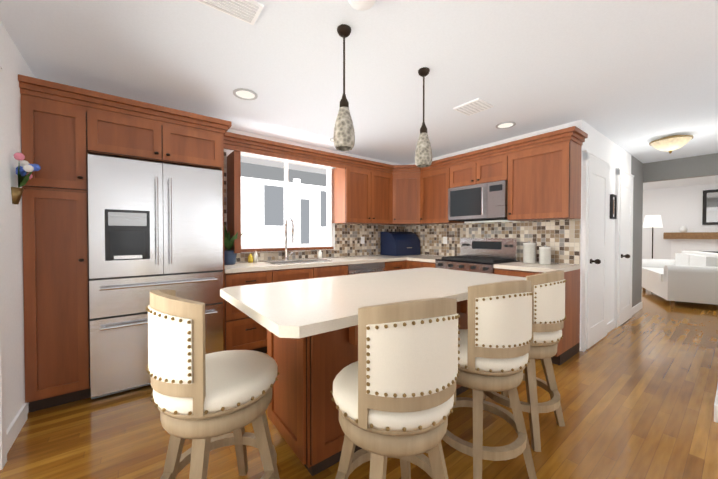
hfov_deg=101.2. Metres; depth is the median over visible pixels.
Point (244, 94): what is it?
recessed light
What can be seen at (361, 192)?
upper cabinet
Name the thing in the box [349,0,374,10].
smoke detector
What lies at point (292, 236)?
faucet
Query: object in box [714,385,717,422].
baseboard
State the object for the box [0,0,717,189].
ceiling
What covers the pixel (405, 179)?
upper cabinet
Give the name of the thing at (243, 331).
base cabinet
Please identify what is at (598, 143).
wall
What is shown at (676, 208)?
wall
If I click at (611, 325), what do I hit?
baseboard
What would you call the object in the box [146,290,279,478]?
stool
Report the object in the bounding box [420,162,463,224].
upper cabinet
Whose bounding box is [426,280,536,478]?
stool
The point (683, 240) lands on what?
fireplace
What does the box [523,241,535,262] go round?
canister
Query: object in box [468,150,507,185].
upper cabinet
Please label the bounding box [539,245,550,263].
canister
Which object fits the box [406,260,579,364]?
base cabinet
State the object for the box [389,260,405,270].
base cabinet
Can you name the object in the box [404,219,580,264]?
tile backsplash
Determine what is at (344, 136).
pendant light
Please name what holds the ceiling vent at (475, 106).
in the ceiling
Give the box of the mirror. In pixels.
[702,189,717,224]
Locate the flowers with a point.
(24, 168)
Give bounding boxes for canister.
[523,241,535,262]
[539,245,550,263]
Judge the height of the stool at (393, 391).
1.022 m
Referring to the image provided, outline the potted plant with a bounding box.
[224,224,245,264]
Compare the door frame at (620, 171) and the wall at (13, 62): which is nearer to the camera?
the wall at (13, 62)
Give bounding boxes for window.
[233,150,333,251]
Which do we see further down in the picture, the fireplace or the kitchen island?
the kitchen island
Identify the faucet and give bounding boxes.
[284,217,294,260]
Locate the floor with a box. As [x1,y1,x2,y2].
[0,287,717,478]
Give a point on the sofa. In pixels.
(688, 276)
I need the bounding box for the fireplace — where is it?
[663,226,717,259]
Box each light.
[233,88,257,99]
[333,24,354,150]
[415,67,431,166]
[496,122,515,128]
[649,135,692,153]
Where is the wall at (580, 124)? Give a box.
[405,120,585,351]
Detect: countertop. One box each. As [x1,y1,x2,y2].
[220,267,525,342]
[224,255,426,272]
[407,255,446,262]
[494,261,579,272]
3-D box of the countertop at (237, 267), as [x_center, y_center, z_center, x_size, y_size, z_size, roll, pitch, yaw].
[-0.221,0.279,3.914,3.058,0.040,0.645,-1,1,-37]
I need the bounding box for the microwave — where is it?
[448,180,507,221]
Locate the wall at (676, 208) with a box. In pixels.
[642,184,717,259]
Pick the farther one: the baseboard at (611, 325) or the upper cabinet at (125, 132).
the baseboard at (611, 325)
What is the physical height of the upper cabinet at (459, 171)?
0.336 m
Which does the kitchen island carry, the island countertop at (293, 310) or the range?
the island countertop at (293, 310)
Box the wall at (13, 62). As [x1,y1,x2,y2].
[0,21,34,429]
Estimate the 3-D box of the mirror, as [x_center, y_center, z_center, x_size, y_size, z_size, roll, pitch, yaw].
[8.461,-0.754,6.723,0.043,0.820,0.810,-1,1,-37]
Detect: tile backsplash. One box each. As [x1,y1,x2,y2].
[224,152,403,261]
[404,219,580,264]
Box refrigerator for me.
[88,154,222,398]
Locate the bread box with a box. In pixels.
[381,232,420,255]
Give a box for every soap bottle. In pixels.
[318,250,321,258]
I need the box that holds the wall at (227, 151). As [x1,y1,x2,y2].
[224,129,404,262]
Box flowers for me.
[11,153,40,203]
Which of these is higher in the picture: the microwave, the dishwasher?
the microwave
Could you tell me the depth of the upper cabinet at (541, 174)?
3.06 m
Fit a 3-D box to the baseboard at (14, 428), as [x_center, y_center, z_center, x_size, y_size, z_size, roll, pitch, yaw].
[-2.075,1.147,1.771,0.015,0.110,0.490,-1,1,-37]
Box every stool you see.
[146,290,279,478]
[331,298,459,478]
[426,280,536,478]
[483,270,566,451]
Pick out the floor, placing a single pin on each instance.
(637, 390)
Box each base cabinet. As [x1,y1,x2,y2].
[225,269,280,352]
[281,264,348,281]
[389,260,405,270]
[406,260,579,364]
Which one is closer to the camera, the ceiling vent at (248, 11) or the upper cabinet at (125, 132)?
the ceiling vent at (248, 11)
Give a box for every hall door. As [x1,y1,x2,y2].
[586,160,607,348]
[618,175,632,325]
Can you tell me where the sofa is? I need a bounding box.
[642,251,717,305]
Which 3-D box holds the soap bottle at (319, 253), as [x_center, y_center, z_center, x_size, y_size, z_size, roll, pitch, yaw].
[-0.523,0.197,3.963,0.054,0.118,0.054,1,1,38]
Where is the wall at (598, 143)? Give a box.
[585,123,642,322]
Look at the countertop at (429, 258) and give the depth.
4.11 m
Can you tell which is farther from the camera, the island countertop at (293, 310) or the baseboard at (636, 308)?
the baseboard at (636, 308)
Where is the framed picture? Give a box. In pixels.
[610,194,616,218]
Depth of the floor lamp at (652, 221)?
6.90 m
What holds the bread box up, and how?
on the countertop at (237, 267)
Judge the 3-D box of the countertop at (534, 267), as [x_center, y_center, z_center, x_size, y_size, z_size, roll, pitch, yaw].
[1.891,0.289,3.142,0.645,0.040,0.598,-1,1,-37]
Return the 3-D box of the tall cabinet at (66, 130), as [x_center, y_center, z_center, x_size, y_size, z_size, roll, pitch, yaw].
[-2.300,0.096,2.309,0.323,2.197,0.658,-1,1,-37]
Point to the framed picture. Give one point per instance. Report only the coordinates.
(613, 206)
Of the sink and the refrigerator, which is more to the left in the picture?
the refrigerator
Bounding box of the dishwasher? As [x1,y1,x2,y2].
[349,262,388,274]
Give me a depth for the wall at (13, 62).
1.80 m
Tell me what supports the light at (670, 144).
attached to the ceiling
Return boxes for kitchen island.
[267,299,468,475]
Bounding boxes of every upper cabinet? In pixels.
[90,98,223,170]
[332,162,391,224]
[392,166,419,224]
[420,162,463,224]
[448,158,471,188]
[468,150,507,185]
[507,134,582,220]
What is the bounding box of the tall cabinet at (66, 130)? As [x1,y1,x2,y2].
[19,86,90,412]
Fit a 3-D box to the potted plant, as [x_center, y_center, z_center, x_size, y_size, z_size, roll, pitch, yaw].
[-1.379,0.048,3.126,0.394,0.438,0.285,-1,1,-37]
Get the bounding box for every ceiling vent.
[195,0,263,24]
[453,98,493,115]
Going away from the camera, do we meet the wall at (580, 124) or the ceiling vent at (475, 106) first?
the ceiling vent at (475, 106)
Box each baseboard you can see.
[6,403,26,452]
[607,319,614,332]
[632,301,642,314]
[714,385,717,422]
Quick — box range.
[435,238,519,273]
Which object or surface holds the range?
on the floor
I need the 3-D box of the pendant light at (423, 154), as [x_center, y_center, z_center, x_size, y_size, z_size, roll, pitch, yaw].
[0.476,-0.892,2.169,0.128,0.698,0.128,-1,1,-37]
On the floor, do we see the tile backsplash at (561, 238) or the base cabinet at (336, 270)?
the base cabinet at (336, 270)
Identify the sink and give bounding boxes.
[265,259,332,264]
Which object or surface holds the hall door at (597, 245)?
in the wall at (598, 143)
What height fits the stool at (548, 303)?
1.022 m
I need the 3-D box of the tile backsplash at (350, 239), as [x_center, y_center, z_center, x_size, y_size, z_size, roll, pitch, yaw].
[-0.412,-0.371,4.154,3.058,1.248,0.015,-1,1,-37]
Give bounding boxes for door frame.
[0,62,6,469]
[581,150,609,351]
[614,168,633,327]
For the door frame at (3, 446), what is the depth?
1.56 m
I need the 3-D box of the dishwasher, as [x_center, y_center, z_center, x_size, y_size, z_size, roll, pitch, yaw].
[-0.086,0.735,4.025,0.718,0.874,0.642,-1,1,-37]
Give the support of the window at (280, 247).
in the wall at (227, 151)
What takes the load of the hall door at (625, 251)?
in the wall at (598, 143)
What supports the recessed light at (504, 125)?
in the ceiling
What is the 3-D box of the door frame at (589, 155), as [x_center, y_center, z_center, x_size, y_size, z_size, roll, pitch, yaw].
[2.708,0.121,3.364,0.884,2.120,0.036,-1,1,-37]
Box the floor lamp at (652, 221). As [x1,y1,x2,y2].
[643,215,662,258]
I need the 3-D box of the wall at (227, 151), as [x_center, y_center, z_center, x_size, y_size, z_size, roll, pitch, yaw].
[0.277,-0.058,4.774,7.420,2.440,0.120,-1,1,-37]

